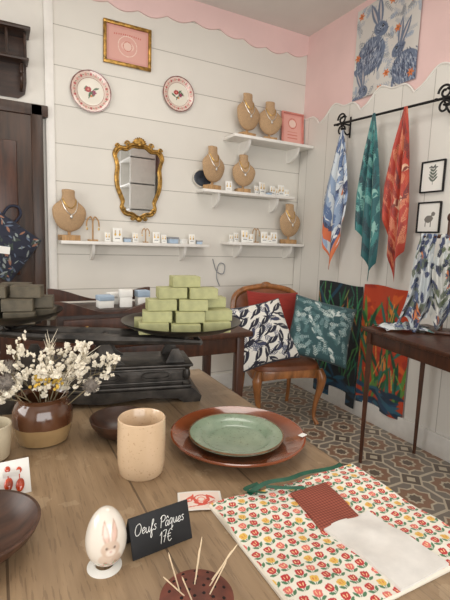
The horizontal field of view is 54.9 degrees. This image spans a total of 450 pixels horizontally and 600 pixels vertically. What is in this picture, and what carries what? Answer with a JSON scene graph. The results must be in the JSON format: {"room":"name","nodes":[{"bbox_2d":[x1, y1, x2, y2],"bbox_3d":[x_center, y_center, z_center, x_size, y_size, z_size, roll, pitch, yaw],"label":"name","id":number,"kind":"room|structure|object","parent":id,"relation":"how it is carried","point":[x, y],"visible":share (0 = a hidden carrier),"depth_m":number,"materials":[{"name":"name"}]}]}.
{"room":"shop","nodes":[
{"label":"shop","id":0,"kind":"room"},
{"bbox_2d":[0,0,49,324],"bbox_3d":[-1.415,-0.673,2.858,4.800,3.000,0.100,-2,9,-28],"label":"wall","id":1,"kind":"structure","parent":0,"point":[29,13],"depth_m":2.77,"materials":[{"name":"white paint"}]},
{"bbox_2d":[0,20,30,98],"bbox_3d":[-1.326,-1.459,2.635,0.260,0.382,0.160,-2,9,-28],"label":"shelf","id":2,"kind":"object","parent":1,"relation":"attached to","point":[14,61],"visible":1,"depth_m":2.69,"materials":[{"name":"brown wood"}]},
{"bbox_2d":[0,110,34,389],"bbox_3d":[-1.692,-0.165,2.690,0.950,2.020,0.060,-2,9,-28],"label":"door","id":3,"kind":"structure","parent":1,"relation":"in","point":[16,186],"depth_m":2.76,"materials":[{"name":"brown wood"}]},
{"bbox_2d":[0,204,41,281],"bbox_3d":[-1.388,-0.352,2.720,0.442,0.498,0.075,-2,9,-28],"label":"tote bag","id":4,"kind":"object","parent":3,"relation":"hanging from","point":[17,244],"visible":1,"depth_m":2.74,"materials":[{"name":"fabric"}]},
{"bbox_2d":[0,98,47,325],"bbox_3d":[-1.677,-0.202,2.701,1.100,2.090,0.060,-2,9,-28],"label":"trim","id":5,"kind":"structure","parent":1,"relation":"attached to","point":[37,112],"depth_m":2.82,"materials":[{"name":"brown wood"}]},
{"bbox_2d":[43,0,57,320],"bbox_3d":[-1.168,-0.673,2.915,0.055,3.000,0.030,-2,9,-28],"label":"trim","id":6,"kind":"structure","parent":1,"relation":"attached to","point":[47,4],"depth_m":2.85,"materials":[{"name":"white paint"}]},
{"bbox_2d":[70,69,111,111],"bbox_3d":[-0.904,-1.407,2.921,0.272,0.272,0.018,-2,9,-28],"label":"wall plate","id":7,"kind":"object","parent":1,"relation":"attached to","point":[89,89],"visible":1,"depth_m":2.92,"materials":[{"name":"ceramic"}]},
{"bbox_2d":[103,18,151,71],"bbox_3d":[-0.671,-1.756,2.991,0.335,0.275,0.020,-2,9,-28],"label":"framed print","id":8,"kind":"object","parent":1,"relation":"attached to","point":[124,44],"visible":1,"depth_m":2.99,"materials":[{"name":"paper"}]},
{"bbox_2d":[59,240,209,260],"bbox_3d":[-0.631,-0.355,3.170,1.085,0.132,0.130,-2,9,-28],"label":"wall shelf","id":9,"kind":"object","parent":1,"relation":"attached to","point":[182,247],"visible":1,"depth_m":3.08,"materials":[{"name":"white paint"}]},
{"bbox_2d":[52,189,85,240],"bbox_3d":[-1.045,-0.572,2.908,0.227,0.340,0.094,-4,10,-39],"label":"bust","id":10,"kind":"object","parent":9,"relation":"on","point":[69,215],"visible":1,"depth_m":2.88,"materials":[{"name":"brown wood"}]},
{"bbox_2d":[86,216,99,240],"bbox_3d":[-0.914,-0.493,2.993,0.101,0.170,0.050,-4,10,-39],"label":"stand","id":11,"kind":"object","parent":9,"relation":"on","point":[94,217],"visible":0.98,"depth_m":2.99,"materials":[{"name":"brown wood"}]},
{"bbox_2d":[113,228,121,241],"bbox_3d":[-0.768,-0.464,3.088,0.065,0.097,0.040,-1,8,-21],"label":"card","id":12,"kind":"object","parent":9,"relation":"on","point":[117,232],"visible":1,"depth_m":3.08,"materials":[{"name":"white paper"}]},
{"bbox_2d":[153,232,159,242],"bbox_3d":[-0.514,-0.466,3.228,0.053,0.080,0.033,-1,8,-19],"label":"card","id":13,"kind":"object","parent":9,"relation":"on","point":[156,235],"visible":0.96,"depth_m":3.22,"materials":[{"name":"white paper"}]},
{"bbox_2d":[112,137,163,221],"bbox_3d":[-0.623,-0.870,3.145,0.384,0.600,0.043,-2,9,-28],"label":"wall mirror","id":14,"kind":"object","parent":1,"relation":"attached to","point":[138,167],"visible":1,"depth_m":3.15,"materials":[{"name":"gold glass"}]},
{"bbox_2d":[163,76,193,111],"bbox_3d":[-0.344,-1.521,3.202,0.250,0.250,0.017,-2,9,-28],"label":"wall plate","id":15,"kind":"object","parent":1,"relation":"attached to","point":[178,93],"visible":1,"depth_m":3.21,"materials":[{"name":"ceramic"}]},
{"bbox_2d":[53,0,306,374],"bbox_3d":[-0.256,-0.683,3.405,2.040,2.950,0.020,-2,9,-28],"label":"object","id":16,"kind":"structure","parent":1,"relation":"attached to","point":[219,68],"depth_m":3.26,"materials":[{"name":"wood"}]},
{"bbox_2d":[93,0,308,56],"bbox_3d":[-1.331,-2.048,2.602,4.600,0.203,0.012,-2,9,-28],"label":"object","id":17,"kind":"structure","parent":1,"relation":"attached to","point":[258,34],"depth_m":3.29,"materials":[{"name":"pink paint"}]},
{"bbox_2d":[192,169,210,187],"bbox_3d":[-0.174,-0.949,3.382,0.176,0.144,0.018,-2,9,-28],"label":"wall plaque","id":18,"kind":"object","parent":1,"relation":"attached to","point":[199,178],"visible":0.56,"depth_m":3.37,"materials":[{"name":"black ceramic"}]},
{"bbox_2d":[196,188,294,212],"bbox_3d":[0.179,-0.799,3.526,0.850,0.132,0.140,-2,9,-28],"label":"wall shelf","id":19,"kind":"object","parent":1,"relation":"attached to","point":[274,199],"visible":1,"depth_m":3.46,"materials":[{"name":"white paint"}]},
{"bbox_2d":[202,146,224,189],"bbox_3d":[-0.091,-1.015,3.329,0.220,0.331,0.092,-5,10,-42],"label":"bust","id":20,"kind":"object","parent":19,"relation":"on","point":[213,166],"visible":0.99,"depth_m":3.30,"materials":[{"name":"beige fabric"}]},
{"bbox_2d":[232,154,254,192],"bbox_3d":[0.150,-1.012,3.470,0.201,0.302,0.084,-1,8,-22],"label":"bust","id":21,"kind":"object","parent":19,"relation":"on","point":[243,172],"visible":1,"depth_m":3.45,"materials":[{"name":"beige fabric"}]},
{"bbox_2d":[259,182,265,193],"bbox_3d":[0.300,-0.921,3.579,0.068,0.103,0.042,-5,10,-40],"label":"card","id":22,"kind":"object","parent":19,"relation":"on","point":[261,184],"visible":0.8,"depth_m":3.57,"materials":[{"name":"white paper"}]},
{"bbox_2d":[211,372,285,388],"bbox_3d":[-0.294,0.711,3.577,2.000,0.140,0.022,-2,9,-28],"label":"baseboard","id":23,"kind":"structure","parent":1,"relation":"attached to","point":[225,379],"depth_m":3.74,"materials":[{"name":"paint"}]},
{"bbox_2d":[221,242,303,258],"bbox_3d":[0.323,-0.415,3.656,0.740,0.132,0.150,-2,9,-28],"label":"wall shelf","id":24,"kind":"object","parent":1,"relation":"attached to","point":[237,246],"visible":0.99,"depth_m":3.59,"materials":[{"name":"white paint"}]},
{"bbox_2d":[240,230,248,241],"bbox_3d":[0.158,-0.521,3.536,0.065,0.097,0.040,-1,9,-24],"label":"card","id":25,"kind":"object","parent":24,"relation":"on","point":[244,233],"visible":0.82,"depth_m":3.52,"materials":[{"name":"white paper"}]},
{"bbox_2d":[260,232,267,242],"bbox_3d":[0.326,-0.524,3.628,0.061,0.092,0.037,0,8,-16],"label":"card","id":26,"kind":"object","parent":24,"relation":"on","point":[264,235],"visible":0.97,"depth_m":3.62,"materials":[{"name":"white paper"}]},
{"bbox_2d":[279,204,299,243],"bbox_3d":[0.554,-0.654,3.717,0.227,0.340,0.094,-3,9,-33],"label":"bust","id":27,"kind":"object","parent":24,"relation":"on","point":[289,221],"visible":1,"depth_m":3.69,"materials":[{"name":"brown wood"}]},
{"bbox_2d":[223,133,313,163],"bbox_3d":[0.358,-1.217,3.522,0.750,0.132,0.200,-2,9,-28],"label":"wall shelf","id":28,"kind":"object","parent":1,"relation":"attached to","point":[293,149],"visible":0.95,"depth_m":3.48,"materials":[{"name":"white paint"}]},
{"bbox_2d":[237,93,259,135],"bbox_3d":[0.180,-1.441,3.384,0.225,0.337,0.094,-4,10,-36],"label":"bust","id":29,"kind":"object","parent":28,"relation":"on","point":[248,115],"visible":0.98,"depth_m":3.35,"materials":[{"name":"brown wood"}]},
{"bbox_2d":[259,101,281,139],"bbox_3d":[0.364,-1.438,3.494,0.210,0.315,0.088,-1,8,-19],"label":"bust","id":30,"kind":"object","parent":28,"relation":"on","point":[270,121],"visible":0.96,"depth_m":3.47,"materials":[{"name":"brown wood"}]},
{"bbox_2d":[281,110,303,143],"bbox_3d":[0.572,-1.439,3.658,0.225,0.280,0.044,-2,9,-28],"label":"framed print","id":31,"kind":"object","parent":28,"relation":"on","point":[292,127],"visible":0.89,"depth_m":3.66,"materials":[{"name":"paper"}]},
{"bbox_2d":[195,0,366,35],"bbox_3d":[-0.036,-1.820,0.155,4.800,0.100,5.800,-2,9,-28],"label":"ceiling","id":32,"kind":"structure","parent":0,"point":[305,17],"depth_m":3.26,"materials":[{"name":"paint"}]},
{"bbox_2d":[231,380,449,525],"bbox_3d":[-0.143,1.249,0.576,4.800,0.100,5.800,-2,9,-28],"label":"floor","id":33,"kind":"structure","parent":0,"point":[422,478],"depth_m":2.73,"materials":[{"name":"tile"}]},
{"bbox_2d":[22,325,252,396],"bbox_3d":[-0.469,0.545,2.350,1.120,0.790,0.500,-2,9,-28],"label":"side table","id":34,"kind":"object","parent":33,"relation":"on","point":[233,342],"visible":0.24,"depth_m":2.28,"materials":[{"name":"brown wood"}]},
{"bbox_2d":[47,287,149,328],"bbox_3d":[-0.586,0.061,2.151,0.520,0.215,0.289,-2,9,-28],"label":"tray","id":35,"kind":"object","parent":34,"relation":"on","point":[86,314],"visible":0.34,"depth_m":2.04,"materials":[{"name":"brown wood"}]},
{"bbox_2d":[95,294,113,308],"bbox_3d":[-0.580,0.006,2.093,0.074,0.060,0.064,-3,9,-33],"label":"jewelry box","id":36,"kind":"object","parent":35,"relation":"on","point":[102,300],"visible":1,"depth_m":2.07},
{"bbox_2d":[106,291,118,304],"bbox_3d":[-0.565,-0.010,2.213,0.074,0.060,0.054,-4,10,-39],"label":"jewelry box","id":37,"kind":"object","parent":35,"relation":"on","point":[116,297],"visible":0.29,"depth_m":2.19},
{"bbox_2d":[118,289,132,306],"bbox_3d":[-0.491,-0.010,2.138,0.064,0.085,0.064,-1,8,-19],"label":"jewelry box","id":38,"kind":"object","parent":35,"relation":"on","point":[125,295],"visible":0.99,"depth_m":2.11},
{"bbox_2d":[134,289,149,305],"bbox_3d":[-0.416,-0.010,2.178,0.064,0.080,0.054,-3,9,-33],"label":"jewelry box","id":39,"kind":"object","parent":35,"relation":"on","point":[140,295],"visible":0.77,"depth_m":2.15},
{"bbox_2d":[0,369,449,599],"bbox_3d":[-0.440,0.815,0.465,1.790,0.770,2.000,-2,9,-28],"label":"table","id":40,"kind":"object","parent":33,"relation":"on","point":[71,479],"visible":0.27,"depth_m":0.81,"materials":[{"name":"brown wood"}]},
{"bbox_2d":[0,416,11,461],"bbox_3d":[-0.519,0.314,0.962,0.084,0.082,0.084,-2,9,-28],"label":"cup","id":41,"kind":"object","parent":40,"relation":"on","point":[5,423],"visible":1,"depth_m":0.95,"materials":[{"name":"ceramic"}]},
{"bbox_2d":[0,457,30,492],"bbox_3d":[-0.416,0.350,0.844,0.066,0.061,0.039,-3,9,-31],"label":"card","id":42,"kind":"object","parent":40,"relation":"on","point":[14,474],"visible":0.87,"depth_m":0.85,"materials":[{"name":"white paper"}]},
{"bbox_2d":[0,489,40,563],"bbox_3d":[-0.397,0.375,0.680,0.200,0.045,0.200,-2,9,-28],"label":"bowl","id":43,"kind":"object","parent":40,"relation":"on","point":[20,513],"visible":1,"depth_m":0.73,"materials":[{"name":"brown wood"}]},
{"bbox_2d":[11,386,72,447],"bbox_3d":[-0.447,0.286,1.064,0.140,0.114,0.140,-2,9,-28],"label":"jar","id":44,"kind":"object","parent":40,"relation":"on","point":[36,424],"visible":0.94,"depth_m":1.01,"materials":[{"name":"ceramic"}]},
{"bbox_2d":[0,383,17,404],"bbox_3d":[-0.500,0.217,0.998,0.164,0.205,0.091,0,8,-17],"label":"dried flower","id":45,"kind":"object","parent":44,"relation":"in","point":[10,393],"visible":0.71,"depth_m":1.00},
{"bbox_2d":[0,374,21,400],"bbox_3d":[-0.477,0.239,1.015,0.042,0.160,0.128,5,8,20],"label":"dried flower","id":46,"kind":"object","parent":44,"relation":"in","point":[6,383],"visible":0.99,"depth_m":0.96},
{"bbox_2d":[0,359,28,401],"bbox_3d":[-0.486,0.228,1.037,0.104,0.175,0.042,2,8,-3],"label":"dried flower","id":47,"kind":"object","parent":44,"relation":"in","point":[8,364],"visible":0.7,"depth_m":1.02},
{"bbox_2d":[0,361,31,402],"bbox_3d":[-0.496,0.209,1.003,0.144,0.220,0.090,0,8,-12],"label":"dried flower","id":48,"kind":"object","parent":44,"relation":"in","point":[2,366],"visible":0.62,"depth_m":0.99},
{"bbox_2d":[1,330,38,401],"bbox_3d":[-0.494,0.192,1.046,0.096,0.242,0.087,6,9,27],"label":"dried flower","id":49,"kind":"object","parent":44,"relation":"in","point":[20,349],"visible":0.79,"depth_m":1.03,"materials":[{"name":"plant"}]},
{"bbox_2d":[28,375,46,401],"bbox_3d":[-0.436,0.244,1.031,0.036,0.148,0.072,2,8,-3],"label":"dried flower","id":50,"kind":"object","parent":44,"relation":"in","point":[35,376],"visible":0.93,"depth_m":1.01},
{"bbox_2d":[21,351,64,401],"bbox_3d":[-0.419,0.224,0.997,0.122,0.199,0.081,7,9,32],"label":"dried flower","id":51,"kind":"object","parent":44,"relation":"in","point":[55,374],"visible":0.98,"depth_m":1.00,"materials":[{"name":"plant"}]},
{"bbox_2d":[25,342,71,400],"bbox_3d":[-0.423,0.206,1.055,0.078,0.216,0.114,6,9,28],"label":"dried flower","id":52,"kind":"object","parent":44,"relation":"in","point":[67,345],"visible":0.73,"depth_m":1.05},
{"bbox_2d":[43,331,56,401],"bbox_3d":[-0.441,0.192,1.081,0.033,0.236,0.070,1,8,-7],"label":"dried flower","id":53,"kind":"object","parent":44,"relation":"in","point":[47,345],"visible":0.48,"depth_m":1.08,"materials":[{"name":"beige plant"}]},
{"bbox_2d":[47,378,63,400],"bbox_3d":[-0.416,0.245,1.045,0.083,0.143,0.036,9,10,40],"label":"dried flower","id":54,"kind":"object","parent":44,"relation":"in","point":[49,379],"visible":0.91,"depth_m":1.02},
{"bbox_2d":[53,340,92,399],"bbox_3d":[-0.378,0.200,1.050,0.144,0.234,0.072,6,9,25],"label":"dried flower","id":55,"kind":"object","parent":44,"relation":"in","point":[81,346],"visible":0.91,"depth_m":1.03,"materials":[{"name":"plant"}]},
{"bbox_2d":[54,348,98,399],"bbox_3d":[-0.393,0.214,1.100,0.079,0.193,0.149,6,9,26],"label":"dried flower","id":56,"kind":"object","parent":44,"relation":"in","point":[95,355],"visible":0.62,"depth_m":1.09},
{"bbox_2d":[60,347,97,397],"bbox_3d":[-0.391,0.209,1.088,0.152,0.204,0.032,-4,10,-38],"label":"dried flower","id":57,"kind":"object","parent":44,"relation":"in","point":[84,359],"visible":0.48,"depth_m":1.09,"materials":[{"name":"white plant"}]},
{"bbox_2d":[68,377,98,404],"bbox_3d":[-0.383,0.251,1.049,0.155,0.133,0.042,1,8,-6],"label":"dried flower","id":58,"kind":"object","parent":44,"relation":"in","point":[91,385],"visible":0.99,"depth_m":1.04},
{"bbox_2d":[68,352,120,396],"bbox_3d":[-0.361,0.219,1.093,0.204,0.186,0.073,1,8,-5],"label":"dried flower","id":59,"kind":"object","parent":44,"relation":"in","point":[109,357],"visible":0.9,"depth_m":1.08,"materials":[{"name":"plant"}]},
{"bbox_2d":[87,558,121,578],"bbox_3d":[-0.185,0.406,0.663,0.052,0.004,0.052,-2,9,-28],"label":"stand","id":60,"kind":"object","parent":40,"relation":"on","point":[92,570],"visible":0.59,"depth_m":0.65,"materials":[{"name":"ceramic"}]},
{"bbox_2d":[85,505,126,566],"bbox_3d":[-0.181,0.359,0.660,0.062,0.092,0.062,-2,9,-28],"label":"egg","id":61,"kind":"object","parent":60,"relation":"on","point":[106,533],"visible":1,"depth_m":0.64,"materials":[{"name":"ceramic"}]},
{"bbox_2d":[89,406,139,440],"bbox_3d":[-0.266,0.320,1.097,0.150,0.050,0.150,-2,9,-28],"label":"bowl","id":62,"kind":"object","parent":40,"relation":"on","point":[103,421],"visible":0.42,"depth_m":1.12,"materials":[{"name":"ceramic"}]},
{"bbox_2d":[0,304,240,414],"bbox_3d":[-0.370,0.165,1.343,0.853,0.283,0.382,0,8,-16],"label":"balance scale","id":63,"kind":"object","parent":40,"relation":"on","point":[165,373],"visible":0.72,"depth_m":1.30,"materials":[{"name":"black metal"}]},
{"bbox_2d":[3,310,36,324],"bbox_3d":[-0.568,0.048,1.201,0.080,0.034,0.052,-1,8,-19],"label":"soap bar","id":64,"kind":"object","parent":63,"relation":"on","point":[5,314],"visible":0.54,"depth_m":1.18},
{"bbox_2d":[1,297,34,311],"bbox_3d":[-0.575,0.012,1.205,0.080,0.034,0.052,0,8,-17],"label":"soap bar","id":65,"kind":"object","parent":64,"relation":"on","point":[8,304],"visible":0.82,"depth_m":1.18,"materials":[{"name":"wax"}]},
{"bbox_2d":[10,284,43,297],"bbox_3d":[-0.561,-0.025,1.229,0.080,0.034,0.052,0,8,-12],"label":"soap bar","id":66,"kind":"object","parent":65,"relation":"on","point":[16,290],"visible":1,"depth_m":1.21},
{"bbox_2d":[34,306,56,319],"bbox_3d":[-0.540,0.039,1.273,0.080,0.034,0.052,0,8,-12],"label":"soap bar","id":67,"kind":"object","parent":63,"relation":"on","point":[39,311],"visible":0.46,"depth_m":1.25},
{"bbox_2d":[35,294,53,307],"bbox_3d":[-0.548,0.003,1.277,0.080,0.034,0.052,0,8,-17],"label":"soap bar","id":68,"kind":"object","parent":67,"relation":"on","point":[47,301],"visible":0.52,"depth_m":1.26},
{"bbox_2d":[138,320,168,334],"bbox_3d":[-0.216,0.082,1.305,0.088,0.034,0.056,0,8,-14],"label":"soap bar","id":69,"kind":"object","parent":63,"relation":"on","point":[156,326],"visible":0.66,"depth_m":1.28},
{"bbox_2d":[142,309,171,322],"bbox_3d":[-0.207,0.048,1.322,0.088,0.034,0.056,0,8,-12],"label":"soap bar","id":70,"kind":"object","parent":69,"relation":"on","point":[147,316],"visible":0.9,"depth_m":1.29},
{"bbox_2d":[145,298,176,310],"bbox_3d":[-0.197,0.013,1.330,0.088,0.034,0.056,-1,8,-19],"label":"soap bar","id":71,"kind":"object","parent":70,"relation":"on","point":[151,304],"visible":0.9,"depth_m":1.30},
{"bbox_2d":[156,286,186,298],"bbox_3d":[-0.167,-0.024,1.350,0.088,0.034,0.056,-1,8,-20],"label":"soap bar","id":72,"kind":"object","parent":71,"relation":"on","point":[162,292],"visible":0.92,"depth_m":1.32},
{"bbox_2d":[169,275,200,287],"bbox_3d":[-0.127,-0.059,1.367,0.088,0.034,0.056,-1,8,-20],"label":"soap bar","id":73,"kind":"object","parent":72,"relation":"on","point":[175,281],"visible":1,"depth_m":1.34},
{"bbox_2d":[170,321,200,331],"bbox_3d":[-0.122,0.086,1.320,0.088,0.034,0.056,0,8,-13],"label":"soap bar","id":74,"kind":"object","parent":63,"relation":"on","point":[174,327],"visible":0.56,"depth_m":1.29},
{"bbox_2d":[174,309,204,322],"bbox_3d":[-0.110,0.050,1.335,0.088,0.034,0.056,0,8,-15],"label":"soap bar","id":75,"kind":"object","parent":74,"relation":"on","point":[179,316],"visible":0.82,"depth_m":1.31,"materials":[{"name":"wax"}]},
{"bbox_2d":[178,298,207,310],"bbox_3d":[-0.101,0.014,1.347,0.088,0.034,0.056,0,8,-12],"label":"soap bar","id":76,"kind":"object","parent":75,"relation":"on","point":[187,304],"visible":0.82,"depth_m":1.32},
{"bbox_2d":[187,287,217,298],"bbox_3d":[-0.071,-0.022,1.365,0.088,0.034,0.056,0,8,-17],"label":"soap bar","id":77,"kind":"object","parent":76,"relation":"on","point":[192,292],"visible":0.94,"depth_m":1.34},
{"bbox_2d":[200,320,230,332],"bbox_3d":[-0.032,0.081,1.358,0.088,0.034,0.056,0,8,-17],"label":"soap bar","id":78,"kind":"object","parent":63,"relation":"on","point":[208,325],"visible":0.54,"depth_m":1.33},
{"bbox_3d":[-0.656,0.048,1.177,0.080,0.034,0.052,0,8,-12],"label":"soap bar","id":79,"kind":"object","parent":63,"relation":"on","visible":0},
{"bbox_3d":[-0.663,0.012,1.185,0.080,0.034,0.052,0,8,-13],"label":"soap bar","id":80,"kind":"object","parent":79,"relation":"on","visible":0},
{"bbox_2d":[0,284,8,298],"bbox_3d":[-0.645,-0.024,1.195,0.080,0.034,0.052,0,8,-16],"label":"soap bar","id":81,"kind":"object","parent":80,"relation":"on","point":[4,288],"visible":1,"depth_m":1.18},
{"bbox_3d":[-0.628,0.039,1.248,0.080,0.034,0.052,0,8,-13],"label":"soap bar","id":82,"kind":"object","parent":63,"relation":"on","visible":0},
{"bbox_3d":[-0.640,0.003,1.253,0.080,0.034,0.052,0,8,-15],"label":"soap bar","id":83,"kind":"object","parent":82,"relation":"on","visible":0},
{"bbox_2d":[0,282,31,294],"bbox_3d":[-0.616,-0.034,1.276,0.080,0.034,0.052,0,8,-12],"label":"soap bar","id":84,"kind":"object","parent":83,"relation":"on","point":[8,283],"visible":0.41,"depth_m":1.26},
{"bbox_3d":[-0.041,0.073,1.419,0.088,0.034,0.056,0,8,-15],"label":"soap bar","id":85,"kind":"object","parent":63,"relation":"on","visible":0},
{"bbox_2d":[204,308,231,320],"bbox_3d":[-0.026,0.046,1.388,0.088,0.034,0.056,0,8,-12],"label":"soap bar","id":86,"kind":"object","parent":85,"relation":"on","point":[212,313],"visible":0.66,"depth_m":1.36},
{"bbox_3d":[-0.107,0.067,1.462,0.088,0.034,0.056,0,8,-16],"label":"soap bar","id":87,"kind":"object","parent":63,"relation":"on","visible":0},
{"bbox_3d":[-0.094,0.037,1.434,0.088,0.034,0.056,0,8,-15],"label":"soap bar","id":88,"kind":"object","parent":87,"relation":"on","visible":0},
{"bbox_2d":[207,295,225,307],"bbox_3d":[-0.046,0.005,1.424,0.088,0.034,0.056,0,8,-17],"label":"soap bar","id":89,"kind":"object","parent":88,"relation":"on","point":[220,302],"visible":0.52,"depth_m":1.40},
{"bbox_2d":[117,408,165,481],"bbox_3d":[-0.179,0.309,0.930,0.102,0.123,0.102,-2,9,-28],"label":"tumbler","id":90,"kind":"object","parent":40,"relation":"on","point":[141,432],"visible":1,"depth_m":0.89,"materials":[{"name":"ceramic"}]},
{"bbox_2d":[126,499,191,560],"bbox_3d":[-0.111,0.373,0.718,0.106,0.058,0.044,-3,9,-33],"label":"price sign","id":91,"kind":"object","parent":40,"relation":"on","point":[148,533],"visible":1,"depth_m":0.71,"materials":[{"name":"cardboard"}]},
{"bbox_2d":[159,569,233,599],"bbox_3d":[-0.038,0.406,0.585,0.102,0.036,0.102,-2,9,-28],"label":"holder","id":92,"kind":"object","parent":40,"relation":"on","point":[222,590],"visible":0.94,"depth_m":0.59,"materials":[{"name":"ceramic"}]},
{"bbox_2d":[177,491,221,510],"bbox_3d":[-0.048,0.387,0.835,0.085,0.002,0.062,1,8,-8],"label":"card","id":93,"kind":"object","parent":40,"relation":"on","point":[197,500],"visible":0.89,"depth_m":0.84,"materials":[{"name":"paper"}]},
{"bbox_2d":[170,406,305,467],"bbox_3d":[0.032,0.342,1.082,0.334,0.031,0.334,-2,9,-28],"label":"plate","id":94,"kind":"object","parent":40,"relation":"on","point":[292,444],"visible":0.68,"depth_m":1.04,"materials":[{"name":"ceramic"}]},
{"bbox_2d":[188,413,283,456],"bbox_3d":[0.027,0.337,1.073,0.235,0.025,0.235,-2,9,-28],"label":"plate","id":95,"kind":"object","parent":94,"relation":"on","point":[227,434],"visible":1,"depth_m":1.09,"materials":[{"name":"teal ceramic"}]},
{"bbox_2d":[209,462,449,599],"bbox_3d":[0.194,0.396,0.775,0.360,0.018,0.329,-2,9,-28],"label":"apron","id":96,"kind":"object","parent":40,"relation":"on","point":[339,532],"visible":1,"depth_m":0.74,"materials":[{"name":"fabric"}]},
{"bbox_2d":[230,282,325,424],"bbox_3d":[0.378,0.376,3.192,0.588,0.973,0.584,0,8,-16],"label":"upholstered chair","id":97,"kind":"object","parent":33,"relation":"on","point":[302,367],"visible":0.42,"depth_m":3.01,"materials":[{"name":"brown wood"}]},
{"bbox_2d":[231,298,299,372],"bbox_3d":[0.239,0.224,2.882,0.495,0.445,0.251,-1,9,-24],"label":"cushion","id":98,"kind":"object","parent":97,"relation":"on","point":[271,341],"visible":0.79,"depth_m":2.83,"materials":[{"name":"fabric"}]},
{"bbox_2d":[247,291,297,330],"bbox_3d":[0.364,0.143,3.252,0.436,0.418,0.158,-1,8,-18],"label":"cushion","id":99,"kind":"object","parent":97,"relation":"on","point":[287,300],"visible":0.28,"depth_m":3.24,"materials":[{"name":"fabric"}]},
{"bbox_2d":[289,294,356,368],"bbox_3d":[0.662,0.212,3.003,0.512,0.472,0.241,3,8,6],"label":"cushion","id":100,"kind":"object","parent":97,"relation":"on","point":[321,331],"visible":0.97,"depth_m":2.95,"materials":[{"name":"fabric"}]},
{"bbox_2d":[358,324,449,462],"bbox_3d":[1.130,0.608,2.220,0.470,0.812,0.830,-1,8,-20],"label":"console table","id":101,"kind":"object","parent":33,"relation":"on","point":[433,350],"visible":0.77,"depth_m":2.29,"materials":[{"name":"brown wood"}]},
{"bbox_2d":[372,321,433,332],"bbox_3d":[0.988,0.142,2.399,0.300,0.045,0.170,2,8,2],"label":"scarf","id":102,"kind":"object","parent":101,"relation":"on","point":[405,325],"visible":0.86,"depth_m":2.37,"materials":[{"name":"fabric"}]},
{"bbox_2d":[420,214,449,335],"bbox_3d":[1.196,-0.139,2.316,0.310,0.645,0.120,5,8,22],"label":"display stand","id":103,"kind":"object","parent":101,"relation":"on","point":[441,331],"visible":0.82,"depth_m":2.31,"materials":[{"name":"brown wood"}]},
{"bbox_2d":[396,233,437,331],"bbox_3d":[1.032,-0.095,2.345,0.183,0.528,0.110,5,8,22],"label":"scarf","id":104,"kind":"object","parent":103,"relation":"hanging from","point":[416,307],"visible":0.99,"depth_m":2.33,"materials":[{"name":"fabric"}]},
{"bbox_2d":[429,234,449,330],"bbox_3d":[1.178,-0.090,2.281,0.164,0.512,0.117,5,8,22],"label":"scarf","id":105,"kind":"object","parent":103,"relation":"hanging from","point":[440,305],"visible":1,"depth_m":2.29,"materials":[{"name":"fabric"}]},
{"bbox_2d":[304,0,449,120],"bbox_3d":[1.989,-0.363,1.458,0.100,3.000,5.600,-2,9,-28],"label":"wall","id":106,"kind":"structure","parent":0,"point":[332,49],"depth_m":3.29,"materials":[{"name":"pink paint"}]},
{"bbox_2d":[313,280,408,419],"bbox_3d":[0.977,0.346,3.231,0.028,0.957,0.910,-2,9,-28],"label":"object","id":107,"kind":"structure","parent":106,"relation":"attached to","point":[381,304],"depth_m":3.11,"materials":[{"name":"fabric"}]},
{"bbox_2d":[286,378,449,462],"bbox_3d":[1.866,1.056,1.614,0.022,0.140,5.570,-2,9,-28],"label":"baseboard","id":108,"kind":"structure","parent":106,"relation":"attached to","point":[430,441],"depth_m":2.96,"materials":[{"name":"paint"}]},
{"bbox_2d":[293,64,449,438],"bbox_3d":[1.931,-0.038,1.461,0.022,2.353,5.570,-2,9,-28],"label":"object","id":109,"kind":"structure","parent":106,"relation":"attached to","point":[429,128],"depth_m":2.98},
{"bbox_2d":[304,62,449,123],"bbox_3d":[1.958,-1.148,1.303,0.012,0.122,5.574,-2,9,-28],"label":"trim","id":110,"kind":"structure","parent":106,"relation":"attached to","point":[438,65],"depth_m":2.96,"materials":[{"name":"white paint"}]},
{"bbox_2d":[352,0,421,101],"bbox_3d":[1.087,-1.750,2.946,0.008,0.620,0.560,-2,9,-28],"label":"poster","id":111,"kind":"object","parent":106,"relation":"attached to","point":[387,39],"visible":1,"depth_m":2.94,"materials":[{"name":"fabric"}]},
{"bbox_2d":[334,83,449,137],"bbox_3d":[1.099,-1.217,2.824,0.112,0.200,1.051,-2,9,-28],"label":"rail","id":112,"kind":"object","parent":106,"relation":"attached to","point":[444,98],"visible":0.97,"depth_m":2.67,"materials":[{"name":"metal"}]},
{"bbox_2d":[322,130,347,269],"bbox_3d":[0.823,-0.737,3.263,0.044,1.028,0.288,-2,9,-28],"label":"scarf","id":113,"kind":"object","parent":112,"relation":"hanging from","point":[336,194],"visible":1,"depth_m":3.25,"materials":[{"name":"fabric"}]},
{"bbox_2d":[355,113,379,280],"bbox_3d":[0.979,-0.692,2.969,0.044,1.127,0.218,-2,9,-28],"label":"scarf","id":114,"kind":"object","parent":112,"relation":"hanging from","point":[367,210],"visible":1,"depth_m":2.95,"materials":[{"name":"fabric"}]},
{"bbox_2d":[382,106,409,281],"bbox_3d":[1.093,-0.656,2.756,0.044,1.093,0.187,-2,9,-28],"label":"scarf","id":115,"kind":"object","parent":112,"relation":"hanging from","point":[395,206],"visible":1,"depth_m":2.74,"materials":[{"name":"fabric"}]},
{"bbox_2d":[415,201,442,232],"bbox_3d":[1.254,-0.509,2.668,0.016,0.190,0.165,-2,9,-28],"label":"framed picture","id":116,"kind":"object","parent":106,"relation":"attached to","point":[428,218],"visible":1,"depth_m":2.67,"materials":[{"name":"black paper"}]},
{"bbox_2d":[419,158,446,193],"bbox_3d":[1.262,-0.751,2.635,0.016,0.190,0.165,-2,9,-28],"label":"framed picture","id":117,"kind":"object","parent":106,"relation":"attached to","point":[432,177],"visible":1,"depth_m":2.63,"materials":[{"name":"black paper"}]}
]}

